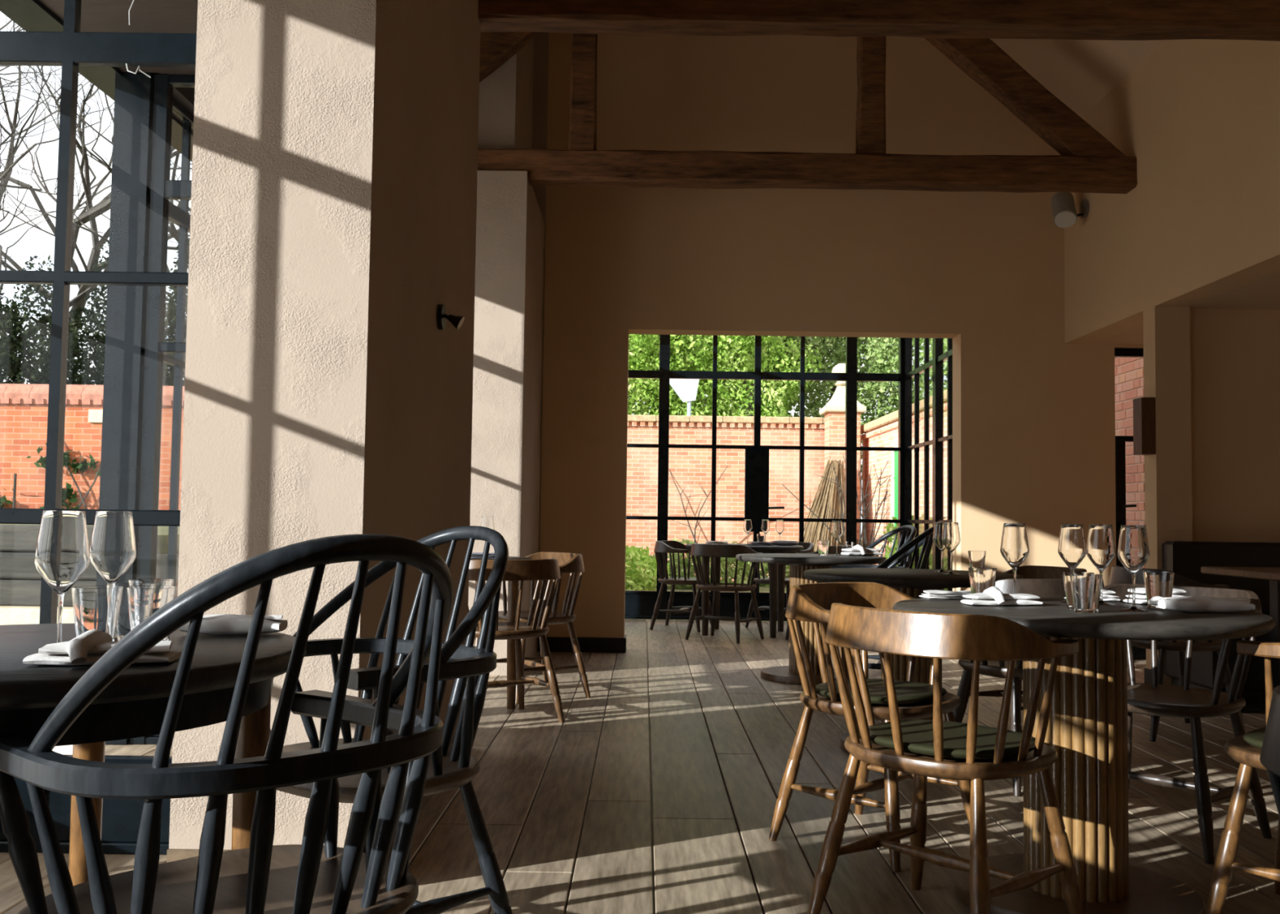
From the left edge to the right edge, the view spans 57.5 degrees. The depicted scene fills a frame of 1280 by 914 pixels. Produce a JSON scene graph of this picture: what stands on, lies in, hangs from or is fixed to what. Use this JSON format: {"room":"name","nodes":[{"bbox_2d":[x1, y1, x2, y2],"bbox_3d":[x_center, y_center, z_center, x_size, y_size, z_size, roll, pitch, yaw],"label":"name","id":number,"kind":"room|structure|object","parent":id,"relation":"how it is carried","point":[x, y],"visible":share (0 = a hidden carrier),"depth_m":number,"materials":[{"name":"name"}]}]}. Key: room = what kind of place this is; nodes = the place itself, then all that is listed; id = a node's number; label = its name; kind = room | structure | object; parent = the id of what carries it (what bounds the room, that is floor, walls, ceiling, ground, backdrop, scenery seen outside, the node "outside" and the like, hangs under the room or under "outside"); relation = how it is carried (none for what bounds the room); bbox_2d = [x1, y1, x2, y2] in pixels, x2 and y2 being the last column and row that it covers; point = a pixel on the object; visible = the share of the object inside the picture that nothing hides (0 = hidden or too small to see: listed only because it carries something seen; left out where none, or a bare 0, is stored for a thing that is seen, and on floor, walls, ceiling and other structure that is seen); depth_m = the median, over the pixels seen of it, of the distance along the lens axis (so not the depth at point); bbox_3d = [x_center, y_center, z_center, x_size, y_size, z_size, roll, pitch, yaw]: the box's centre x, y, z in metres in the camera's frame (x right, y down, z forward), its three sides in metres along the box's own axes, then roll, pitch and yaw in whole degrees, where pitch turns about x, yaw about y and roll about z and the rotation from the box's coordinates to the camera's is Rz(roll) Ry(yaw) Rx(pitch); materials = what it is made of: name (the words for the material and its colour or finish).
{"room":"restaurant","nodes":[
{"label":"restaurant","id":0,"kind":"room"},
{"bbox_2d":[39,0,197,73],"bbox_3d":[-1.685,-1.699,4.255,1.050,0.050,1.450,1,-3,0],"label":"ceiling","id":1,"kind":"structure","parent":0,"point":[169,16],"depth_m":4.42,"materials":[{"name":"beige paint"}]},
{"bbox_2d":[468,31,549,675],"bbox_3d":[-1.451,-1.186,7.988,1.500,5.100,1.520,1,-3,0],"label":"wall","id":2,"kind":"structure","parent":0,"point":[509,300],"depth_m":7.24,"materials":[{"name":"paint"}]},
{"bbox_2d":[151,72,195,132],"bbox_3d":[-1.680,-2.724,1.975,1.050,1.860,10.650,1,-3,0],"label":"trim","id":3,"kind":"structure","parent":2,"relation":"attached to","point":[184,96],"depth_m":5.31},
{"bbox_2d":[163,97,194,586],"bbox_3d":[-2.143,-0.164,6.074,0.060,2.840,2.190,1,-3,0],"label":"window","id":4,"kind":"structure","parent":2,"relation":"in","point":[180,216],"depth_m":5.40,"materials":[{"name":"paint"}]},
{"bbox_2d":[477,31,1137,194],"bbox_3d":[0.541,-2.842,7.421,5.145,2.265,0.182,1,-3,0],"label":"roof truss","id":5,"kind":"object","parent":2,"relation":"attached to","point":[1087,162],"visible":0.56,"depth_m":7.29,"materials":[{"name":"brown wood"}]},
{"bbox_2d":[0,619,1279,913],"bbox_3d":[1.549,1.254,3.860,7.700,0.120,14.850,1,-3,0],"label":"floor","id":6,"kind":"structure","parent":0,"point":[656,791],"depth_m":3.97,"materials":[{"name":"brown wood"}]},
{"bbox_2d":[0,623,306,885],"bbox_3d":[-0.982,0.679,1.851,0.850,0.750,0.850,1,-3,0],"label":"round table","id":7,"kind":"object","parent":6,"relation":"on","point":[134,704],"visible":0.62,"depth_m":1.69,"materials":[{"name":"brown wood"}]},
{"bbox_2d":[33,510,89,654],"bbox_3d":[-0.883,0.192,1.780,0.076,0.219,0.076,-1,-4,32],"label":"wine glass","id":8,"kind":"object","parent":7,"relation":"on","point":[62,553],"visible":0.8,"depth_m":1.76,"materials":[{"name":"clear glass"}]},
{"bbox_2d":[34,510,89,592],"bbox_3d":[-0.883,0.146,1.783,0.077,0.127,0.077,2,-3,-27],"label":"bowl","id":9,"kind":"object","parent":8,"relation":"on","point":[62,553],"depth_m":1.76,"materials":[{"name":"clear glass"}]},
{"bbox_2d":[71,586,123,641],"bbox_3d":[-0.889,0.260,1.907,0.077,0.094,0.077,-1,-3,26],"label":"water tumbler","id":10,"kind":"object","parent":7,"relation":"on","point":[95,607],"visible":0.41,"depth_m":1.88,"materials":[{"name":"clear glass"}]},
{"bbox_2d":[22,629,182,665],"bbox_3d":[-0.771,0.273,1.688,0.198,0.048,0.136,2,-3,-14],"label":"napkin","id":11,"kind":"object","parent":7,"relation":"on","point":[86,649],"visible":0.68,"depth_m":1.65,"materials":[{"name":"white fabric"}]},
{"bbox_2d":[88,511,136,584],"bbox_3d":[-0.928,0.205,2.050,0.077,0.219,0.077,-1,-4,33],"label":"wine glass","id":12,"kind":"object","parent":7,"relation":"on","point":[113,550],"visible":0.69,"depth_m":2.03,"materials":[{"name":"clear glass"}]},
{"bbox_2d":[106,582,155,641],"bbox_3d":[-0.871,0.265,1.992,0.077,0.094,0.077,3,-4,-36],"label":"water tumbler","id":13,"kind":"object","parent":7,"relation":"on","point":[123,628],"visible":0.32,"depth_m":1.96,"materials":[{"name":"clear glass"}]},
{"bbox_2d":[126,586,177,640],"bbox_3d":[-0.808,0.262,1.927,0.077,0.094,0.077,-2,-4,40],"label":"water tumbler","id":14,"kind":"object","parent":7,"relation":"on","point":[144,602],"visible":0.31,"depth_m":1.90,"materials":[{"name":"clear glass"}]},
{"bbox_2d":[179,613,287,635],"bbox_3d":[-0.731,0.302,2.105,0.174,0.035,0.084,1,-3,-8],"label":"napkin","id":15,"kind":"object","parent":7,"relation":"on","point":[222,624],"visible":0.77,"depth_m":2.08,"materials":[{"name":"white fabric"}]},
{"bbox_2d":[0,533,453,913],"bbox_3d":[-0.531,0.575,1.585,0.539,0.949,0.556,-2,-4,42],"label":"chair","id":16,"kind":"object","parent":6,"relation":"on","point":[311,877],"visible":1,"depth_m":1.45,"materials":[{"name":"black wood"}]},
{"bbox_2d":[168,0,480,849],"bbox_3d":[-0.933,-1.334,4.043,0.475,5.000,1.870,1,-3,0],"label":"wall pier","id":17,"kind":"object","parent":6,"relation":"on","point":[333,214],"visible":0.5,"depth_m":3.08,"materials":[{"name":"paint"}]},
{"bbox_2d":[0,0,196,855],"bbox_3d":[-1.675,-0.297,3.386,0.965,2.840,0.050,1,-3,0],"label":"window","id":18,"kind":"structure","parent":17,"relation":"attached to","point":[71,48],"depth_m":3.38,"materials":[{"name":"paint"}]},
{"bbox_2d":[96,71,195,745],"bbox_3d":[-1.717,-0.216,4.944,1.080,2.840,0.090,1,-3,0],"label":"window","id":19,"kind":"structure","parent":17,"relation":"attached to","point":[142,188],"depth_m":4.93,"materials":[{"name":"paint"}]},
{"bbox_2d":[436,303,464,329],"bbox_3d":[-0.662,-0.491,4.093,0.090,0.091,0.090,1,-3,0],"label":"wall sconce","id":20,"kind":"object","parent":17,"relation":"attached to","point":[456,321],"visible":1,"depth_m":4.08,"materials":[{"name":"black metal"}]},
{"bbox_2d":[270,525,512,913],"bbox_3d":[-0.567,0.626,2.567,0.556,0.949,0.539,-2,-4,40],"label":"chair","id":21,"kind":"object","parent":6,"relation":"on","point":[448,769],"visible":0.56,"depth_m":2.53,"materials":[{"name":"black wood"}]},
{"bbox_2d":[471,556,532,709],"bbox_3d":[-0.987,0.896,6.015,0.860,0.750,0.860,1,-3,0],"label":"round table","id":22,"kind":"object","parent":6,"relation":"on","point":[513,586],"visible":0.07,"depth_m":5.88,"materials":[{"name":"brown wood"}]},
{"bbox_2d":[467,559,564,723],"bbox_3d":[-0.669,0.870,5.579,0.574,0.771,0.476,3,-4,-32],"label":"chair","id":23,"kind":"object","parent":6,"relation":"on","point":[538,570],"visible":0.57,"depth_m":5.51,"materials":[{"name":"brown wood"}]},
{"bbox_2d":[496,551,591,703],"bbox_3d":[-0.571,0.913,6.373,0.476,0.771,0.574,3,-4,-33],"label":"chair","id":24,"kind":"object","parent":6,"relation":"on","point":[571,563],"visible":0.59,"depth_m":6.28,"materials":[{"name":"brown wood"}]},
{"bbox_2d":[649,540,711,632],"bbox_3d":[0.370,1.129,10.280,0.476,0.771,0.574,0,-3,18],"label":"chair","id":25,"kind":"object","parent":6,"relation":"on","point":[664,546],"visible":0.8,"depth_m":10.13,"materials":[{"name":"brown wood"}]},
{"bbox_2d":[684,543,764,644],"bbox_3d":[0.684,1.088,9.408,0.574,0.771,0.476,-1,-4,32],"label":"chair","id":26,"kind":"object","parent":6,"relation":"on","point":[697,550],"visible":0.95,"depth_m":9.30,"materials":[{"name":"brown wood"}]},
{"bbox_2d":[685,543,803,638],"bbox_3d":[0.886,1.126,9.932,1.000,0.750,1.000,1,-3,0],"label":"round table","id":27,"kind":"object","parent":6,"relation":"on","point":[776,571],"visible":0.43,"depth_m":9.69,"materials":[{"name":"brown wood"}]},
{"bbox_2d":[624,334,904,621],"bbox_3d":[0.352,0.139,11.231,4.475,2.840,0.142,1,-3,0],"label":"window","id":28,"kind":"structure","parent":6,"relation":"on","point":[639,605],"depth_m":11.23,"materials":[{"name":"paint"}]},
{"bbox_2d":[745,542,814,627],"bbox_3d":[1.280,1.151,10.463,0.574,0.771,0.476,-2,-4,42],"label":"chair","id":29,"kind":"object","parent":6,"relation":"on","point":[808,548],"visible":0.35,"depth_m":10.43,"materials":[{"name":"brown wood"}]},
{"bbox_2d":[735,553,886,685],"bbox_3d":[1.046,0.984,7.175,0.920,0.750,0.920,1,-3,-3],"label":"pedestal table","id":30,"kind":"object","parent":6,"relation":"on","point":[798,563],"visible":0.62,"depth_m":7.04,"materials":[{"name":"brown wood"}]},
{"bbox_2d":[768,582,970,871],"bbox_3d":[0.716,0.784,3.574,0.476,0.771,0.574,-2,-4,44],"label":"chair","id":31,"kind":"object","parent":6,"relation":"on","point":[807,602],"visible":0.65,"depth_m":3.52,"materials":[{"name":"brown wood"}]},
{"bbox_2d":[831,524,916,654],"bbox_3d":[1.539,0.921,7.671,0.539,0.949,0.556,2,-3,-15],"label":"chair","id":32,"kind":"object","parent":6,"relation":"on","point":[908,528],"visible":0.18,"depth_m":7.85,"materials":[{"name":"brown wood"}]},
{"bbox_2d":[835,526,934,680],"bbox_3d":[1.424,0.866,6.662,0.539,0.949,0.556,0,-3,20],"label":"chair","id":33,"kind":"object","parent":6,"relation":"on","point":[912,547],"visible":0.18,"depth_m":6.49,"materials":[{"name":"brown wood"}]},
{"bbox_2d":[803,568,1024,753],"bbox_3d":[1.159,0.871,4.978,0.920,0.750,0.920,1,-3,-3],"label":"pedestal table","id":34,"kind":"object","parent":6,"relation":"on","point":[912,583],"visible":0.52,"depth_m":4.85,"materials":[{"name":"brown wood"}]},
{"bbox_2d":[942,522,959,574],"bbox_3d":[1.310,0.385,4.912,0.077,0.219,0.077,1,-3,-7],"label":"wine glass","id":35,"kind":"object","parent":34,"relation":"on","point":[950,535],"visible":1,"depth_m":4.89,"materials":[{"name":"clear glass"}]},
{"bbox_2d":[942,522,959,551],"bbox_3d":[1.311,0.339,4.915,0.077,0.127,0.077,1,-3,-7],"label":"bowl","id":36,"kind":"object","parent":35,"relation":"on","point":[950,535],"depth_m":4.89,"materials":[{"name":"clear glass"}]},
{"bbox_2d":[807,603,1084,913],"bbox_3d":[0.723,0.743,2.780,0.476,0.771,0.574,3,-4,-42],"label":"chair","id":37,"kind":"object","parent":6,"relation":"on","point":[936,748],"visible":1,"depth_m":2.66,"materials":[{"name":"brown wood"}]},
{"bbox_2d":[960,565,1087,722],"bbox_3d":[1.768,0.890,5.320,0.476,0.771,0.574,2,-3,-16],"label":"chair","id":38,"kind":"object","parent":6,"relation":"on","point":[1027,571],"visible":0.16,"depth_m":5.48,"materials":[{"name":"brown wood"}]},
{"bbox_2d":[952,578,1104,796],"bbox_3d":[1.484,0.840,4.440,0.574,0.771,0.476,2,-3,-22],"label":"chair","id":39,"kind":"object","parent":6,"relation":"on","point":[1041,588],"visible":0.13,"depth_m":4.24,"materials":[{"name":"brown wood"}]},
{"bbox_2d":[893,597,1275,913],"bbox_3d":[1.122,0.768,3.010,0.920,0.750,0.920,1,-3,-5],"label":"pedestal table","id":40,"kind":"object","parent":6,"relation":"on","point":[1087,726],"visible":0.66,"depth_m":2.90,"materials":[{"name":"brown wood"}]},
{"bbox_2d":[919,590,972,599],"bbox_3d":[0.904,0.397,3.366,0.175,0.022,0.099,1,-3,-4],"label":"napkin","id":41,"kind":"object","parent":40,"relation":"on","point":[936,594],"visible":0.73,"depth_m":3.33,"materials":[{"name":"white fabric"}]},
{"bbox_2d":[968,567,996,599],"bbox_3d":[0.946,0.354,3.218,0.077,0.094,0.077,0,-3,7],"label":"water tumbler","id":42,"kind":"object","parent":40,"relation":"on","point":[981,579],"visible":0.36,"depth_m":3.19,"materials":[{"name":"clear glass"}]},
{"bbox_2d":[960,586,1042,605],"bbox_3d":[0.963,0.370,3.110,0.206,0.050,0.119,1,-3,-12],"label":"napkin","id":43,"kind":"object","parent":40,"relation":"on","point":[992,596],"visible":1,"depth_m":3.08,"materials":[{"name":"white fabric"}]},
{"bbox_2d":[1000,523,1029,594],"bbox_3d":[1.039,0.294,3.236,0.076,0.219,0.076,-1,-3,27],"label":"wine glass","id":44,"kind":"object","parent":40,"relation":"on","point":[1014,548],"visible":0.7,"depth_m":3.21,"materials":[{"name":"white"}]},
{"bbox_2d":[1000,523,1029,568],"bbox_3d":[1.040,0.248,3.238,0.077,0.127,0.077,3,-4,-32],"label":"bowl","id":45,"kind":"object","parent":44,"relation":"on","point":[1014,548],"depth_m":3.21,"materials":[{"name":"clear glass"}]},
{"bbox_2d":[1057,524,1086,603],"bbox_3d":[1.212,0.298,3.270,0.077,0.219,0.077,0,-3,17],"label":"wine glass","id":46,"kind":"object","parent":40,"relation":"on","point":[1072,548],"visible":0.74,"depth_m":3.25,"materials":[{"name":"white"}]},
{"bbox_2d":[1057,524,1086,568],"bbox_3d":[1.213,0.252,3.272,0.077,0.127,0.077,0,-3,17],"label":"bowl","id":47,"kind":"object","parent":46,"relation":"on","point":[1072,548],"depth_m":3.25,"materials":[{"name":"clear glass"}]},
{"bbox_2d":[1069,573,1102,613],"bbox_3d":[1.113,0.340,2.908,0.077,0.094,0.077,0,-3,16],"label":"water tumbler","id":48,"kind":"object","parent":40,"relation":"on","point":[1086,588],"visible":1,"depth_m":2.88,"materials":[{"name":"clear glass"}]},
{"bbox_2d":[1085,524,1115,605],"bbox_3d":[1.261,0.294,3.190,0.077,0.219,0.077,-2,-4,39],"label":"wine glass","id":49,"kind":"object","parent":40,"relation":"on","point":[1100,545],"visible":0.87,"depth_m":3.17,"materials":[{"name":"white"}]},
{"bbox_2d":[1085,524,1115,570],"bbox_3d":[1.262,0.248,3.192,0.077,0.127,0.077,-2,-4,39],"label":"bowl","id":50,"kind":"object","parent":49,"relation":"on","point":[1100,545],"depth_m":3.17,"materials":[{"name":"clear glass"}]},
{"bbox_2d":[1117,524,1150,612],"bbox_3d":[1.262,0.283,2.980,0.077,0.219,0.077,1,-3,-13],"label":"wine glass","id":51,"kind":"object","parent":40,"relation":"on","point":[1133,550],"visible":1,"depth_m":2.96,"materials":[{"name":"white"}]},
{"bbox_2d":[1117,524,1150,573],"bbox_3d":[1.262,0.237,2.982,0.077,0.127,0.077,1,-3,-13],"label":"bowl","id":52,"kind":"object","parent":51,"relation":"on","point":[1133,550],"depth_m":2.96,"materials":[{"name":"clear glass"}]},
{"bbox_2d":[1142,571,1174,608],"bbox_3d":[1.380,0.353,3.101,0.077,0.094,0.077,3,-4,-39],"label":"water tumbler","id":53,"kind":"object","parent":40,"relation":"on","point":[1158,584],"visible":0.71,"depth_m":3.08,"materials":[{"name":"clear glass"}]},
{"bbox_2d":[1157,596,1255,613],"bbox_3d":[1.432,0.374,2.955,0.218,0.039,0.079,1,-3,4],"label":"napkin","id":54,"kind":"object","parent":40,"relation":"on","point":[1186,604],"visible":1,"depth_m":2.92,"materials":[{"name":"white fabric"}]},
{"bbox_2d":[1108,565,1245,742],"bbox_3d":[2.493,0.909,5.500,0.476,0.771,0.574,1,-3,-5],"label":"chair","id":55,"kind":"object","parent":6,"relation":"on","point":[1118,575],"visible":0.26,"depth_m":5.30,"materials":[{"name":"brown wood"}]},
{"bbox_2d":[1102,583,1271,864],"bbox_3d":[1.653,0.803,3.690,0.476,0.771,0.574,3,-4,-42],"label":"chair","id":56,"kind":"object","parent":6,"relation":"on","point":[1154,699],"visible":0.48,"depth_m":3.60,"materials":[{"name":"brown wood"}]},
{"bbox_2d":[1161,541,1279,704],"bbox_3d":[4.125,0.933,6.581,2.080,0.875,0.600,1,-3,0],"label":"banquette","id":57,"kind":"object","parent":6,"relation":"on","point":[1186,559],"visible":0.3,"depth_m":6.76,"materials":[{"name":"leather"}]},
{"bbox_2d":[1200,566,1279,713],"bbox_3d":[3.371,0.933,5.588,0.700,0.750,1.380,1,-3,0],"label":"table","id":58,"kind":"object","parent":6,"relation":"on","point":[1271,574],"visible":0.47,"depth_m":6.09,"materials":[{"name":"brown wood"}]},
{"bbox_2d":[1205,640,1279,913],"bbox_3d":[1.679,0.757,2.785,0.574,0.771,0.476,4,-4,-43],"label":"chair","id":59,"kind":"object","parent":6,"relation":"on","point":[1245,749],"visible":0.77,"depth_m":2.76,"materials":[{"name":"brown wood"}]},
{"bbox_2d":[1259,685,1279,818],"bbox_3d":[1.004,0.670,1.294,0.476,0.771,0.574,2,-3,-15],"label":"chair","id":60,"kind":"object","parent":6,"relation":"on","point":[1269,757],"visible":1,"depth_m":1.43,"materials":[{"name":"brown wood"}]},
{"bbox_2d":[538,32,1143,638],"bbox_3d":[1.783,-1.658,8.647,4.950,6.200,0.230,1,-3,0],"label":"wall","id":61,"kind":"structure","parent":0,"point":[1033,411],"depth_m":8.52,"materials":[{"name":"paint"}]},
{"bbox_2d":[537,635,626,653],"bbox_3d":[-0.417,1.355,8.490,0.632,0.105,0.244,1,-3,0],"label":"baseboard","id":62,"kind":"structure","parent":61,"relation":"attached to","point":[593,645],"depth_m":8.37,"materials":[{"name":"black wood"}]},
{"bbox_2d":[903,337,952,591],"bbox_3d":[2.560,0.103,9.957,0.070,2.840,2.465,1,-3,0],"label":"window","id":63,"kind":"structure","parent":61,"relation":"in","point":[938,440],"depth_m":10.35,"materials":[{"name":"paint"}]},
{"bbox_2d":[1114,347,1146,659],"bbox_3d":[3.758,0.329,8.487,0.645,2.270,0.110,1,-3,0],"label":"door","id":64,"kind":"structure","parent":61,"relation":"in","point":[1120,441],"depth_m":8.50,"materials":[{"name":"paint"}]},
{"bbox_2d":[990,38,1165,117],"bbox_3d":[0.524,-3.768,2.683,5.565,2.642,12.370,1,-3,0],"label":"ceiling","id":65,"kind":"structure","parent":0,"point":[1080,73],"depth_m":7.79,"materials":[{"name":"paint"}]},
{"bbox_2d":[1064,39,1279,343],"bbox_3d":[3.169,-0.957,2.513,0.200,4.200,11.940,1,-3,0],"label":"wall","id":66,"kind":"structure","parent":0,"point":[1200,118],"depth_m":6.68,"materials":[{"name":"paint"}]},
{"bbox_2d":[478,0,1279,40],"bbox_3d":[0.533,-2.966,5.065,5.145,2.264,0.182,1,-3,0],"label":"ceiling beam","id":67,"kind":"structure","parent":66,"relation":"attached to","point":[1070,20],"depth_m":4.93,"materials":[{"name":"brown wood"}]},
{"bbox_2d":[1050,191,1089,227],"bbox_3d":[2.981,-1.722,8.114,0.242,0.267,0.254,1,-3,0],"label":"wall spotlight","id":68,"kind":"object","parent":66,"relation":"attached to","point":[1064,214],"visible":1,"depth_m":8.06,"materials":[{"name":"grey metal"}]},
{"bbox_2d":[1093,271,1279,344],"bbox_3d":[4.357,-1.054,4.767,2.155,0.100,7.440,1,-3,0],"label":"ceiling","id":69,"kind":"structure","parent":0,"point":[1264,293],"depth_m":6.80,"materials":[{"name":"paint"}]},
{"bbox_2d":[1142,306,1279,685],"bbox_3d":[4.240,0.133,4.705,2.355,2.280,7.440,1,-3,0],"label":"wall","id":70,"kind":"structure","parent":0,"point":[1212,375],"depth_m":6.99,"materials":[{"name":"paint"}]},
{"bbox_2d":[1133,397,1155,455],"bbox_3d":[3.034,-0.184,7.014,0.085,0.340,0.120,1,-3,0],"label":"box","id":71,"kind":"object","parent":70,"relation":"attached to","point":[1144,408],"visible":1,"depth_m":6.96,"materials":[{"name":"brown wood"}]},
{"label":"outside","id":72,"kind":"structure","parent":0,"visible":0},
{"bbox_2d":[624,539,862,622],"bbox_3d":[0.069,2.450,24.906,120.000,0.080,90.000,1,-3,0],"label":"ground","id":73,"kind":"structure","parent":72,"point":[762,589],"depth_m":18.19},
{"bbox_2d":[0,254,92,385],"bbox_3d":[-10.505,-0.572,18.394,3.539,5.466,1.900,0,-3,7],"label":"evergreen tree","id":74,"kind":"object","parent":73,"relation":"on","point":[14,342],"visible":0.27,"depth_m":18.14,"materials":[{"name":"green plant"}]},
{"bbox_2d":[0,66,101,384],"bbox_3d":[-11.541,-3.364,18.519,6.507,10.612,5.338,-1,-3,29],"label":"bare tree","id":75,"kind":"object","parent":73,"relation":"on","point":[6,170],"visible":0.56,"depth_m":19.25,"materials":[{"name":"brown plant"}]},
{"bbox_2d":[0,524,179,625],"bbox_3d":[-7.129,1.053,11.135,8.680,0.920,6.500,1,-3,0],"label":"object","id":76,"kind":"object","parent":73,"relation":"on","point":[20,577],"visible":0.21,"depth_m":8.06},
{"bbox_2d":[0,19,181,366],"bbox_3d":[-12.830,-3.940,20.856,9.834,11.989,6.214,-2,-4,37],"label":"bare tree","id":77,"kind":"object","parent":73,"relation":"on","point":[14,126],"visible":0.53,"depth_m":21.03,"materials":[{"name":"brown plant"}]},
{"bbox_2d":[0,383,184,597],"bbox_3d":[-9.394,0.427,15.190,15.100,2.810,0.420,1,-3,0],"label":"wall","id":78,"kind":"structure","parent":73,"relation":"on","point":[24,407],"depth_m":15.05,"materials":[{"name":"brick"}]},
{"bbox_2d":[0,443,100,509],"bbox_3d":[-7.904,0.388,14.927,2.178,1.410,0.195,1,-3,0],"label":"climbing plant","id":79,"kind":"object","parent":78,"relation":"attached to","point":[82,466],"visible":0.35,"depth_m":14.93,"materials":[{"name":"green plant"}]},
{"bbox_2d":[0,16,191,374],"bbox_3d":[-11.797,-4.602,27.361,10.678,14.052,8.393,-1,-4,35],"label":"bare tree","id":80,"kind":"object","parent":73,"relation":"on","point":[104,206],"visible":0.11,"depth_m":24.88,"materials":[{"name":"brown plant"}]},
{"bbox_2d":[0,65,192,357],"bbox_3d":[-8.859,-4.202,23.716,6.567,12.944,9.265,-2,-4,42],"label":"bare tree","id":81,"kind":"object","parent":73,"relation":"on","point":[173,233],"visible":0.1,"depth_m":21.62,"materials":[{"name":"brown plant"}]},
{"bbox_2d":[66,240,173,385],"bbox_3d":[-9.350,-0.424,20.641,2.369,6.998,1.918,0,-3,7],"label":"evergreen tree","id":82,"kind":"object","parent":73,"relation":"on","point":[98,354],"visible":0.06,"depth_m":20.45,"materials":[{"name":"green plant"}]},
{"bbox_2d":[162,207,191,386],"bbox_3d":[-7.000,-0.937,18.618,2.720,6.180,2.155,1,-3,-5],"label":"evergreen tree","id":83,"kind":"object","parent":73,"relation":"on","point":[171,310],"visible":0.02,"depth_m":18.16,"materials":[{"name":"green plant"}]},
{"bbox_2d":[625,545,670,591],"bbox_3d":[-0.364,1.679,16.931,1.636,1.030,1.473,1,-3,0],"label":"shrub","id":84,"kind":"object","parent":73,"relation":"on","point":[639,579],"visible":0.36,"depth_m":16.65,"materials":[{"name":"green plant"}]},
{"bbox_2d":[627,333,711,422],"bbox_3d":[-1.234,-0.968,24.574,5.612,6.412,3.114,0,-3,12],"label":"leafy tree","id":85,"kind":"object","parent":73,"relation":"on","point":[638,393],"visible":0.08,"depth_m":23.78,"materials":[{"name":"green plant"}]},
{"bbox_2d":[669,378,698,417],"bbox_3d":[0.828,0.358,22.599,0.620,3.900,0.100,1,-3,0],"label":"lamp post","id":86,"kind":"object","parent":73,"relation":"on","point":[686,389],"visible":0.42,"depth_m":22.64,"materials":[{"name":"white metal"}]},
{"bbox_2d":[648,538,765,590],"bbox_3d":[1.038,1.796,18.540,2.026,0.988,1.186,1,-3,0],"label":"shrub","id":87,"kind":"object","parent":73,"relation":"on","point":[731,561],"visible":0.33,"depth_m":18.31,"materials":[{"name":"green plant"}]},
{"bbox_2d":[628,334,822,421],"bbox_3d":[1.562,-1.100,24.794,4.663,6.773,2.983,1,-3,-5],"label":"leafy tree","id":88,"kind":"object","parent":73,"relation":"on","point":[731,349],"visible":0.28,"depth_m":24.21,"materials":[{"name":"green plant"}]},
{"bbox_2d":[625,414,861,581],"bbox_3d":[-1.473,0.742,21.165,10.900,3.020,0.500,1,-3,0],"label":"wall","id":89,"kind":"structure","parent":73,"relation":"on","point":[689,468],"depth_m":21.00,"materials":[{"name":"brick"}]},
{"bbox_2d":[785,459,844,586],"bbox_3d":[3.065,1.092,19.398,1.252,2.161,0.829,3,-3,-31],"label":"bundle","id":90,"kind":"object","parent":73,"relation":"on","point":[828,497],"visible":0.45,"depth_m":19.61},
{"bbox_2d":[746,335,924,472],"bbox_3d":[4.123,-1.218,26.087,4.715,7.205,3.013,1,-3,0],"label":"leafy tree","id":91,"kind":"object","parent":73,"relation":"on","point":[824,344],"visible":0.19,"depth_m":25.35,"materials":[{"name":"green plant"}]},
{"bbox_2d":[782,456,892,564],"bbox_3d":[3.458,1.036,18.414,2.428,2.180,0.992,0,-3,11],"label":"bare shrub","id":92,"kind":"object","parent":73,"relation":"on","point":[864,543],"visible":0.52,"depth_m":18.54,"materials":[{"name":"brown plant"}]},
{"bbox_2d":[819,363,866,544],"bbox_3d":[3.561,0.314,20.550,0.707,3.950,0.707,1,-3,0],"label":"gate pier","id":93,"kind":"structure","parent":73,"relation":"on","point":[834,411],"depth_m":20.32,"materials":[{"name":"brick"}]},
{"bbox_2d":[857,337,946,422],"bbox_3d":[6.793,-1.156,25.076,4.301,7.058,3.783,0,-3,15],"label":"leafy tree","id":94,"kind":"object","parent":73,"relation":"on","point":[891,359],"visible":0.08,"depth_m":24.77,"materials":[{"name":"green plant"}]},
{"bbox_2d":[882,514,946,591],"bbox_3d":[3.085,1.444,12.921,0.816,1.629,2.276,1,-3,0],"label":"shrub","id":95,"kind":"object","parent":73,"relation":"on","point":[889,526],"visible":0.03,"depth_m":12.88,"materials":[{"name":"green plant"}]},
{"bbox_2d":[860,357,1145,568],"bbox_3d":[4.124,0.569,14.836,0.500,2.860,12.280,1,-3,0],"label":"wall","id":96,"kind":"structure","parent":73,"relation":"on","point":[882,432],"depth_m":15.97,"materials":[{"name":"brick"}]},
{"bbox_2d":[891,442,913,546],"bbox_3d":[3.946,0.879,17.565,0.070,2.120,1.200,1,-3,0],"label":"door","id":97,"kind":"structure","parent":96,"relation":"in","point":[894,454],"depth_m":17.97,"materials":[{"name":"green paint"}]},
{"bbox_3d":[-2.735,0.019,9.917,1.050,2.860,2.910,1,-3,0],"label":"wall","id":98,"kind":"structure","parent":0,"visible":0},
{"bbox_2d":[0,0,193,162],"bbox_3d":[-2.300,-1.837,2.632,0.170,0.180,12.050,1,-3,0],"label":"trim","id":99,"kind":"structure","parent":98,"relation":"attached to","point":[33,15],"depth_m":4.49,"materials":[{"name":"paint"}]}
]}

